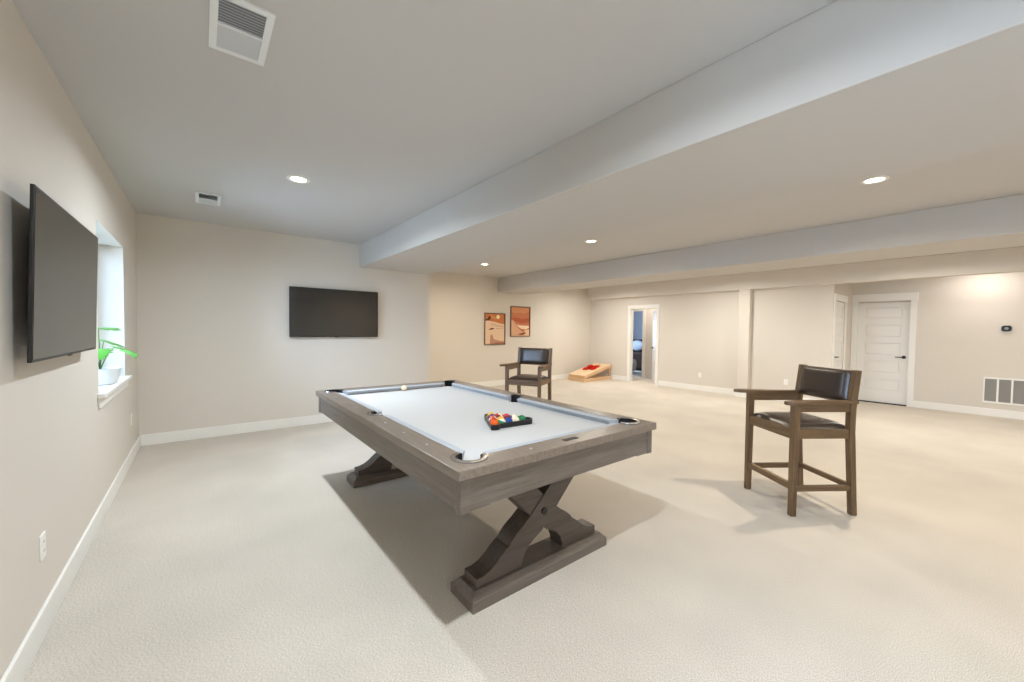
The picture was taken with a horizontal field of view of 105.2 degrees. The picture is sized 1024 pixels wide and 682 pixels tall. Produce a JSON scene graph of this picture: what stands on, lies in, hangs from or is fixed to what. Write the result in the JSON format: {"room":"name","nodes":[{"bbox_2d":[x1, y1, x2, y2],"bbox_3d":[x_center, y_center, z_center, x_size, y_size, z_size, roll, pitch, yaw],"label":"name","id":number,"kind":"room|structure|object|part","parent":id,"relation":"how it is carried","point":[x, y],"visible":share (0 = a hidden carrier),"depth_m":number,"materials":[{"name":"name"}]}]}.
{"room":"basement game room","nodes":[
{"label":"basement game room","id":0,"kind":"room"},
{"bbox_2d":[0,0,138,679],"bbox_3d":[-1.620,0.022,0.854,0.300,2.740,9.550,-1,2,-38],"label":"wall","id":1,"kind":"structure","parent":0,"point":[61,454],"depth_m":1.90,"materials":[{"name":"beige paint"}]},
{"bbox_2d":[39,531,45,561],"bbox_3d":[-2.177,0.952,1.815,0.008,0.116,0.072,-1,2,-38],"label":"power outlet","id":2,"kind":"object","parent":1,"relation":"attached to","point":[42,539],"visible":1,"depth_m":1.80,"materials":[{"name":"white plastic"}]},
{"bbox_2d":[27,183,97,362],"bbox_3d":[-2.274,-0.279,1.984,0.064,0.706,1.200,1,1,-39],"label":"television","id":3,"kind":"object","parent":1,"relation":"attached to","point":[63,253],"visible":1,"depth_m":1.80,"materials":[{"name":"black plastic"}]},
{"bbox_2d":[0,435,140,681],"bbox_3d":[-1.506,1.324,0.982,0.015,0.133,9.330,-1,2,-38],"label":"baseboard","id":4,"kind":"structure","parent":1,"relation":"attached to","point":[23,658],"depth_m":1.99,"materials":[{"name":"white paint"}]},
{"bbox_2d":[97,375,131,408],"bbox_3d":[-3.471,0.414,3.286,0.270,0.107,1.395,-1,2,-38],"label":"window sill","id":5,"kind":"structure","parent":1,"relation":"attached to","point":[109,392],"depth_m":3.12,"materials":[{"name":"white paint"}]},
{"bbox_2d":[98,327,137,385],"bbox_3d":[-3.423,0.123,3.287,0.307,0.476,1.222,0,2,-35],"label":"potted plant","id":6,"kind":"object","parent":5,"relation":"on","point":[107,375],"visible":0.59,"depth_m":3.23,"materials":[{"name":"green plant"}]},
{"bbox_3d":[-3.435,0.294,3.262,0.258,0.135,0.258,-1,2,-38],"label":"pot","id":7,"kind":"part","parent":6,"relation":"part of","materials":[{"name":"white ceramic"}]},
{"bbox_2d":[135,213,428,434],"bbox_3d":[-3.466,-0.164,6.426,3.745,2.740,1.716,-1,2,-38],"label":"wall","id":8,"kind":"structure","parent":0,"point":[215,347],"depth_m":5.26,"materials":[{"name":"beige paint"}]},
{"bbox_2d":[289,286,377,336],"bbox_3d":[-2.660,-0.416,5.913,1.250,0.721,0.070,-1,2,-38],"label":"television","id":9,"kind":"object","parent":8,"relation":"attached to","point":[313,312],"visible":1,"depth_m":5.85,"materials":[{"name":"black plastic"}]},
{"bbox_2d":[141,374,568,445],"bbox_3d":[-0.976,1.112,8.445,10.105,0.133,1.731,-1,2,-38],"label":"baseboard","id":10,"kind":"structure","parent":8,"relation":"attached to","point":[191,434],"depth_m":5.23,"materials":[{"name":"white paint"}]},
{"bbox_2d":[429,272,590,382],"bbox_3d":[-0.075,-0.235,10.292,6.615,2.740,0.120,-1,2,-38],"label":"wall","id":11,"kind":"structure","parent":0,"point":[560,321],"depth_m":9.84,"materials":[{"name":"beige paint"}]},
{"bbox_2d":[484,313,505,344],"bbox_3d":[-0.430,-0.307,9.910,0.649,0.799,0.029,-1,2,-38],"label":"framed picture","id":12,"kind":"object","parent":11,"relation":"attached to","point":[494,323],"visible":1,"depth_m":9.91,"materials":[{"name":"paper"}]},
{"bbox_2d":[510,306,530,336],"bbox_3d":[0.227,-0.516,10.424,0.676,0.802,0.029,-1,2,-38],"label":"framed picture","id":13,"kind":"object","parent":11,"relation":"attached to","point":[519,316],"visible":1,"depth_m":10.42,"materials":[{"name":"orange paper"}]},
{"bbox_2d":[12,0,1023,287],"bbox_3d":[3.143,-1.529,6.976,15.400,0.120,13.300,-1,2,-38],"label":"ceiling","id":14,"kind":"structure","parent":0,"point":[390,110],"depth_m":2.27,"materials":[{"name":"grey paint"}]},
{"bbox_2d":[195,191,221,205],"bbox_3d":[-3.114,-1.454,4.009,0.205,0.010,0.415,-1,2,-38],"label":"ceiling vent","id":15,"kind":"object","parent":14,"relation":"in","point":[200,197],"visible":1,"depth_m":3.99,"materials":[{"name":"white metal"}]},
{"bbox_2d":[209,0,275,65],"bbox_3d":[-1.196,-1.364,1.722,0.217,0.010,0.405,-1,2,-38],"label":"ceiling vent","id":16,"kind":"object","parent":14,"relation":"in","point":[242,29],"visible":1,"depth_m":1.71,"materials":[{"name":"white metal"}]},
{"bbox_2d":[287,175,309,183],"bbox_3d":[-1.881,-1.424,3.446,0.184,0.008,0.184,-1,2,-38],"label":"recessed light","id":17,"kind":"object","parent":14,"relation":"in","point":[294,178],"visible":1,"depth_m":3.44,"materials":[{"name":"white plastic"}]},
{"bbox_2d":[585,240,596,242],"bbox_3d":[1.153,-1.452,5.704,0.184,0.008,0.184,-1,2,-38],"label":"recessed light","id":18,"kind":"object","parent":14,"relation":"in","point":[586,241],"visible":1,"depth_m":5.71,"materials":[{"name":"white plastic"}]},
{"bbox_2d":[360,0,1023,274],"bbox_3d":[0.980,-1.198,2.860,1.203,0.355,9.330,-1,2,-38],"label":"ceiling beam","id":19,"kind":"structure","parent":14,"relation":"attached to","point":[847,90],"depth_m":1.96,"materials":[{"name":"grey paint"}]},
{"bbox_2d":[498,194,1023,293],"bbox_3d":[3.416,-1.256,5.892,0.869,0.355,11.046,-1,2,-38],"label":"ceiling beam","id":20,"kind":"structure","parent":14,"relation":"attached to","point":[997,222],"depth_m":4.85,"materials":[{"name":"grey paint"}]},
{"bbox_2d":[860,175,889,183],"bbox_3d":[3.062,-1.358,3.302,0.184,0.008,0.184,-1,2,-38],"label":"recessed light","id":21,"kind":"object","parent":14,"relation":"in","point":[876,179],"visible":1,"depth_m":3.29,"materials":[{"name":"white plastic"}]},
{"bbox_2d":[22,370,1023,681],"bbox_3d":[3.107,1.320,7.059,15.400,0.100,13.300,-1,2,-38],"label":"floor","id":22,"kind":"structure","parent":0,"point":[251,556],"depth_m":2.39,"materials":[{"name":"carpet"}]},
{"bbox_2d":[316,380,656,614],"bbox_3d":[-0.454,0.916,3.135,1.496,0.848,2.615,-1,2,-38],"label":"pool table","id":23,"kind":"object","parent":22,"relation":"on","point":[437,434],"visible":1,"depth_m":2.32,"materials":[{"name":"brown wood"}]},
{"bbox_2d":[339,393,381,413],"bbox_3d":[-1.273,0.510,3.214,0.053,0.040,1.041,-1,2,-38],"label":"cushion","id":24,"kind":"object","parent":23,"relation":"on","point":[375,411],"depth_m":3.09,"materials":[{"name":"grey fabric"}]},
{"bbox_3d":[-1.089,0.936,3.881,0.884,0.581,0.124,-1,2,-38],"label":"cross leg","id":25,"kind":"part","parent":23,"relation":"part of","materials":[{"name":"brown wood"}]},
{"bbox_2d":[342,382,444,394],"bbox_3d":[-1.163,0.488,4.022,1.088,0.040,0.053,-1,2,-38],"label":"cushion","id":26,"kind":"object","parent":23,"relation":"on","point":[363,391],"depth_m":3.95,"materials":[{"name":"grey fabric"}]},
{"bbox_2d":[383,415,464,459],"bbox_3d":[-0.547,0.546,2.301,0.053,0.040,1.041,-1,2,-38],"label":"cushion","id":27,"kind":"object","parent":23,"relation":"on","point":[422,433],"depth_m":2.17,"materials":[{"name":"grey fabric"}]},
{"bbox_3d":[-0.216,0.668,1.702,0.050,0.154,0.050,-1,2,-38],"label":"corner post","id":28,"kind":"part","parent":23,"relation":"part of","materials":[{"name":"brown wood"}]},
{"bbox_2d":[452,383,510,399],"bbox_3d":[-0.351,0.500,3.946,0.053,0.040,1.041,-1,2,-38],"label":"cushion","id":29,"kind":"object","parent":23,"relation":"on","point":[468,388],"depth_m":3.86,"materials":[{"name":"grey fabric"}]},
{"bbox_2d":[490,420,498,424],"bbox_3d":[-0.113,0.536,2.526,0.057,0.057,0.057,0,2,-11],"label":"ball","id":30,"kind":"object","parent":23,"relation":"on","point":[493,422],"visible":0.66,"depth_m":2.51,"materials":[{"name":"orange plastic"}]},
{"bbox_2d":[498,418,505,422],"bbox_3d":[-0.068,0.536,2.561,0.057,0.057,0.057,0,2,-13],"label":"ball","id":31,"kind":"object","parent":23,"relation":"on","point":[501,420],"visible":0.58,"depth_m":2.54,"materials":[{"name":"white plastic"}]},
{"bbox_2d":[484,413,531,429],"bbox_3d":[-0.079,0.543,2.692,0.353,0.033,0.317,-1,2,-38],"label":"ball rack","id":32,"kind":"object","parent":23,"relation":"on","point":[528,420],"visible":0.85,"depth_m":2.58,"materials":[{"name":"black plastic"}]},
{"bbox_2d":[505,417,512,421],"bbox_3d":[-0.023,0.535,2.597,0.057,0.057,0.057,0,2,-31],"label":"ball","id":33,"kind":"object","parent":23,"relation":"on","point":[508,419],"visible":0.56,"depth_m":2.58,"materials":[{"name":"blue plastic"}]},
{"bbox_3d":[0.127,0.996,2.351,0.884,0.581,0.124,-1,2,-38],"label":"cross leg","id":34,"kind":"part","parent":23,"relation":"part of","materials":[{"name":"brown wood"}]},
{"bbox_2d":[518,415,525,419],"bbox_3d":[0.067,0.534,2.669,0.057,0.057,0.057,0,2,-11],"label":"ball","id":35,"kind":"object","parent":23,"relation":"on","point":[521,417],"visible":0.51,"depth_m":2.65,"materials":[{"name":"green plastic"}]},
{"bbox_2d":[483,423,618,453],"bbox_3d":[0.265,0.558,2.226,1.089,0.040,0.053,-1,2,-38],"label":"cushion","id":36,"kind":"object","parent":23,"relation":"on","point":[611,424],"depth_m":2.15,"materials":[{"name":"grey fabric"}]},
{"bbox_3d":[0.179,0.996,2.393,0.884,0.581,0.112,-1,2,-38],"label":"cross leg","id":37,"kind":"part","parent":23,"relation":"part of","materials":[{"name":"brown wood"}]},
{"bbox_2d":[517,398,617,423],"bbox_3d":[0.374,0.536,3.034,0.053,0.040,1.041,-1,2,-38],"label":"cushion","id":38,"kind":"object","parent":23,"relation":"on","point":[566,411],"depth_m":2.96,"materials":[{"name":"grey fabric"}]},
{"bbox_3d":[0.321,0.539,2.154,0.110,0.002,0.034,-1,2,-38],"label":"name plate","id":39,"kind":"part","parent":23,"relation":"part of","materials":[{"name":"black metal"}]},
{"bbox_3d":[0.885,0.656,2.576,0.050,0.154,0.050,-1,2,-38],"label":"corner post","id":40,"kind":"part","parent":23,"relation":"part of","materials":[{"name":"brown wood"}]},
{"bbox_2d":[499,347,552,399],"bbox_3d":[0.244,0.689,6.022,0.700,1.150,0.643,1,2,24],"label":"chair","id":41,"kind":"object","parent":22,"relation":"on","point":[542,357],"visible":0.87,"depth_m":6.13,"materials":[{"name":"brown wood"}]},
{"bbox_3d":[-0.079,0.820,5.949,0.047,0.886,0.051,1,2,24],"label":"leg","id":42,"kind":"part","parent":41,"relation":"part of","materials":[{"name":"brown wood"}]},
{"bbox_3d":[-0.006,0.359,6.114,0.100,0.026,0.628,2,2,31],"label":"armrest","id":43,"kind":"part","parent":41,"relation":"part of","materials":[{"name":"brown wood"}]},
{"bbox_3d":[0.020,0.404,6.146,0.036,0.064,0.415,1,2,24],"label":"arm rail","id":44,"kind":"part","parent":41,"relation":"part of","materials":[{"name":"brown wood"}]},
{"bbox_3d":[0.119,0.677,6.383,0.047,1.150,0.086,1,2,24],"label":"leg","id":45,"kind":"part","parent":41,"relation":"part of","materials":[{"name":"brown wood"}]},
{"bbox_3d":[0.162,0.624,5.834,0.477,0.080,0.036,1,2,24],"label":"seat rail","id":46,"kind":"part","parent":41,"relation":"part of","materials":[{"name":"brown wood"}]},
{"bbox_2d":[509,374,547,380],"bbox_3d":[0.258,0.559,6.046,0.490,0.059,0.476,1,2,24],"label":"seat cushion","id":47,"kind":"object","parent":41,"relation":"on","point":[519,377],"depth_m":5.89,"materials":[{"name":"brown leather"}]},
{"bbox_3d":[0.400,0.832,5.735,0.047,0.886,0.051,1,2,24],"label":"leg","id":48,"kind":"part","parent":41,"relation":"part of","materials":[{"name":"brown wood"}]},
{"bbox_3d":[0.494,0.372,5.891,0.100,0.026,0.628,1,2,17],"label":"armrest","id":49,"kind":"part","parent":41,"relation":"part of","materials":[{"name":"brown wood"}]},
{"bbox_3d":[0.496,0.621,5.938,0.030,0.073,0.415,1,2,24],"label":"seat rail","id":50,"kind":"part","parent":41,"relation":"part of","materials":[{"name":"brown wood"}]},
{"bbox_3d":[0.597,0.689,6.169,0.047,1.150,0.086,1,2,24],"label":"leg","id":51,"kind":"part","parent":41,"relation":"part of","materials":[{"name":"brown wood"}]},
{"bbox_2d":[568,374,610,381],"bbox_3d":[2.276,1.087,11.413,1.200,0.090,0.600,-1,2,-38],"label":"board","id":52,"kind":"object","parent":22,"relation":"on","point":[595,377],"visible":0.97,"depth_m":11.18,"materials":[{"name":"brown wood"}]},
{"bbox_3d":[1.815,1.098,11.046,0.019,0.078,0.560,-1,2,-38],"label":"frame","id":53,"kind":"part","parent":52,"relation":"part of","materials":[{"name":"brown wood"}]},
{"bbox_2d":[569,363,610,378],"bbox_3d":[2.284,0.860,11.423,1.189,0.357,0.600,-1,2,-38],"label":"board","id":54,"kind":"object","parent":52,"relation":"on","point":[580,373],"visible":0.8,"depth_m":11.24,"materials":[{"name":"brown wood"}]},
{"bbox_3d":[1.834,1.003,11.071,0.019,0.078,0.560,-17,12,-37],"label":"frame","id":55,"kind":"part","parent":54,"relation":"part of","materials":[{"name":"brown wood"}]},
{"bbox_3d":[2.466,0.874,11.198,1.200,0.078,0.019,-17,12,-37],"label":"frame","id":56,"kind":"part","parent":54,"relation":"part of","materials":[{"name":"brown wood"}]},
{"bbox_3d":[2.457,1.102,11.187,1.200,0.078,0.019,-1,2,-38],"label":"frame","id":57,"kind":"part","parent":52,"relation":"part of","materials":[{"name":"brown wood"}]},
{"bbox_2d":[632,359,636,371],"bbox_3d":[3.940,0.696,13.679,0.810,0.780,0.839,-1,2,-38],"label":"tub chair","id":58,"kind":"object","parent":22,"relation":"on","point":[634,364],"visible":0.11,"depth_m":13.41,"materials":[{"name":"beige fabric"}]},
{"bbox_2d":[633,339,641,370],"bbox_3d":[4.992,0.513,14.916,1.620,1.100,2.200,-1,2,-38],"label":"bed","id":59,"kind":"object","parent":22,"relation":"on","point":[637,355],"visible":0.06,"depth_m":14.19,"materials":[{"name":"black"}]},
{"bbox_2d":[633,340,641,350],"bbox_3d":[5.017,0.182,15.652,0.220,0.420,0.600,-1,2,-38],"label":"bed pillow","id":60,"kind":"object","parent":59,"relation":"on","point":[637,345],"visible":0.71,"depth_m":15.56,"materials":[{"name":"grey fabric"}]},
{"bbox_2d":[633,351,641,368],"bbox_3d":[5.067,0.718,14.793,1.580,0.540,1.900,-1,2,-38],"label":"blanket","id":61,"kind":"object","parent":59,"relation":"on","point":[637,355],"depth_m":14.18,"materials":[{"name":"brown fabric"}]},
{"bbox_2d":[734,364,861,516],"bbox_3d":[2.396,0.795,3.337,0.643,1.150,0.700,1,2,-4],"label":"chair","id":62,"kind":"object","parent":22,"relation":"on","point":[841,387],"visible":1,"depth_m":3.13,"materials":[{"name":"brown wood"}]},
{"bbox_3d":[2.177,0.917,3.590,0.051,0.886,0.047,1,2,-4],"label":"leg","id":63,"kind":"part","parent":62,"relation":"part of","materials":[{"name":"brown wood"}]},
{"bbox_3d":[2.372,0.463,3.600,0.628,0.026,0.100,1,2,3],"label":"armrest","id":64,"kind":"part","parent":62,"relation":"part of","materials":[{"name":"brown wood"}]},
{"bbox_3d":[2.187,1.116,3.334,0.032,0.002,0.469,1,2,-4],"label":"foot plate","id":65,"kind":"part","parent":62,"relation":"part of","materials":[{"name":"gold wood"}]},
{"bbox_3d":[2.193,0.723,3.323,0.036,0.080,0.477,1,2,-4],"label":"seat rail","id":66,"kind":"part","parent":62,"relation":"part of","materials":[{"name":"brown wood"}]},
{"bbox_3d":[2.410,0.508,3.592,0.415,0.064,0.036,1,2,-4],"label":"arm rail","id":67,"kind":"part","parent":62,"relation":"part of","materials":[{"name":"brown wood"}]},
{"bbox_3d":[2.209,0.932,3.067,0.051,0.886,0.047,1,2,-4],"label":"leg","id":68,"kind":"part","parent":62,"relation":"part of","materials":[{"name":"brown wood"}]},
{"bbox_2d":[752,412,844,428],"bbox_3d":[2.428,0.665,3.335,0.476,0.059,0.490,1,2,-4],"label":"seat cushion","id":69,"kind":"object","parent":62,"relation":"on","point":[779,420],"depth_m":3.21,"materials":[{"name":"brown leather"}]},
{"bbox_3d":[2.657,0.790,3.616,0.086,1.150,0.047,1,2,-4],"label":"leg","id":70,"kind":"part","parent":62,"relation":"part of","materials":[{"name":"brown wood"}]},
{"bbox_3d":[2.405,0.479,3.054,0.628,0.026,0.100,0,2,-10],"label":"armrest","id":71,"kind":"part","parent":62,"relation":"part of","materials":[{"name":"brown wood"}]},
{"bbox_3d":[2.440,0.729,3.075,0.415,0.073,0.030,1,2,-4],"label":"seat rail","id":72,"kind":"part","parent":62,"relation":"part of","materials":[{"name":"brown wood"}]},
{"bbox_3d":[2.443,0.524,3.070,0.415,0.064,0.036,1,2,-4],"label":"arm rail","id":73,"kind":"part","parent":62,"relation":"part of","materials":[{"name":"brown wood"}]},
{"bbox_3d":[2.689,0.805,3.093,0.086,1.150,0.047,1,2,-4],"label":"leg","id":74,"kind":"part","parent":62,"relation":"part of","materials":[{"name":"brown wood"}]},
{"bbox_2d":[858,400,905,405],"bbox_3d":[7.665,1.285,8.148,0.075,0.020,0.795,-1,2,-38],"label":"threshold","id":75,"kind":"object","parent":22,"relation":"on","point":[858,400],"visible":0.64,"depth_m":8.11,"materials":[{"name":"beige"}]},
{"bbox_2d":[633,311,642,338],"bbox_3d":[5.200,-0.267,13.646,3.700,2.740,5.100,-1,2,-38],"label":"wall","id":76,"kind":"structure","parent":0,"point":[638,315],"depth_m":16.38,"materials":[{"name":"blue paint"}]},
{"bbox_2d":[634,309,655,378],"bbox_3d":[3.916,-0.221,11.518,1.160,2.740,3.166,-1,2,-38],"label":"wall","id":77,"kind":"structure","parent":0,"point":[649,312],"depth_m":11.96,"materials":[{"name":"beige paint"}]},
{"bbox_2d":[634,309,645,377],"bbox_3d":[3.833,0.035,12.462,0.120,2.170,1.010,-1,2,-38],"label":"trim","id":78,"kind":"structure","parent":77,"relation":"attached to","point":[643,310],"depth_m":12.08,"materials":[{"name":"white paint"}]},
{"bbox_2d":[590,284,835,399],"bbox_3d":[4.366,-0.169,9.923,0.120,2.740,5.986,-1,2,-38],"label":"wall","id":79,"kind":"structure","parent":0,"point":[792,327],"depth_m":9.09,"materials":[{"name":"beige paint"}]},
{"bbox_2d":[627,304,659,384],"bbox_3d":[3.643,0.086,10.818,0.144,2.160,0.980,-1,2,-38],"label":"trim","id":80,"kind":"structure","parent":79,"relation":"attached to","point":[631,308],"depth_m":11.08,"materials":[{"name":"white paint"}]},
{"bbox_2d":[651,309,656,382],"bbox_3d":[3.978,0.140,10.931,0.102,2.030,0.770,1,2,11],"label":"door","id":81,"kind":"structure","parent":79,"relation":"in","point":[654,311],"depth_m":11.08,"materials":[{"name":"white paint"}]},
{"bbox_2d":[596,373,818,401],"bbox_3d":[4.247,1.135,9.870,0.163,0.133,5.971,-1,2,-38],"label":"baseboard","id":82,"kind":"structure","parent":79,"relation":"attached to","point":[614,377],"depth_m":9.59,"materials":[{"name":"white paint"}]},
{"bbox_2d":[737,289,752,388],"bbox_3d":[5.172,0.054,8.700,0.144,2.385,0.225,-1,2,-38],"label":"wall","id":83,"kind":"structure","parent":0,"point":[746,295],"depth_m":8.64,"materials":[{"name":"beige paint"}]},
{"bbox_2d":[588,246,1023,299],"bbox_3d":[5.851,-1.282,7.827,0.144,0.355,11.046,-1,2,-38],"label":"soffit","id":84,"kind":"structure","parent":0,"point":[1005,260],"depth_m":7.30,"materials":[{"name":"beige paint"}]},
{"bbox_2d":[836,283,852,369],"bbox_3d":[6.767,-0.086,8.099,1.368,2.740,0.140,-1,2,-38],"label":"wall","id":85,"kind":"structure","parent":0,"point":[846,289],"depth_m":8.26,"materials":[{"name":"beige paint"}]},
{"bbox_2d":[834,302,843,368],"bbox_3d":[6.567,0.244,7.867,0.754,2.050,0.106,-1,2,-38],"label":"door","id":86,"kind":"structure","parent":85,"relation":"in","point":[839,305],"depth_m":7.93,"materials":[{"name":"white paint"}]},
{"bbox_2d":[832,293,847,369],"bbox_3d":[6.577,0.184,7.854,0.960,2.210,0.024,-1,2,-38],"label":"trim","id":87,"kind":"structure","parent":85,"relation":"attached to","point":[837,297],"depth_m":7.69,"materials":[{"name":"white paint"}]},
{"bbox_2d":[850,272,1023,411],"bbox_3d":[8.947,-0.015,6.601,0.180,2.740,5.200,-1,2,-38],"label":"wall","id":88,"kind":"structure","parent":0,"point":[961,341],"depth_m":7.22,"materials":[{"name":"beige paint"}]},
{"bbox_2d":[856,302,910,404],"bbox_3d":[7.666,0.238,8.107,0.106,2.070,0.789,-1,2,-38],"label":"door","id":89,"kind":"structure","parent":88,"relation":"in","point":[883,328],"depth_m":8.09,"materials":[{"name":"white paint"}]},
{"bbox_2d":[850,292,918,406],"bbox_3d":[7.681,0.160,8.111,0.126,2.270,0.991,-1,2,-38],"label":"trim","id":90,"kind":"structure","parent":88,"relation":"attached to","point":[913,296],"depth_m":7.80,"materials":[{"name":"white paint"}]},
{"bbox_2d":[913,401,1023,419],"bbox_3d":[8.701,1.293,6.367,0.518,0.133,5.060,-1,2,-38],"label":"baseboard","id":91,"kind":"structure","parent":88,"relation":"attached to","point":[917,404],"depth_m":7.15,"materials":[{"name":"white paint"}]},
{"bbox_2d":[982,377,1023,405],"bbox_3d":[8.732,0.884,6.729,0.012,0.460,0.802,-1,2,-38],"label":"air vent","id":92,"kind":"object","parent":88,"relation":"in","point":[1008,391],"visible":1,"depth_m":6.86,"materials":[{"name":"white plastic"}]},
{"bbox_2d":[1001,326,1011,332],"bbox_3d":[8.632,-0.206,6.826,0.030,0.124,0.116,-1,2,-38],"label":"thermostat","id":93,"kind":"object","parent":88,"relation":"attached to","point":[1005,329],"visible":1,"depth_m":6.82,"materials":[{"name":"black plastic"}]}
]}

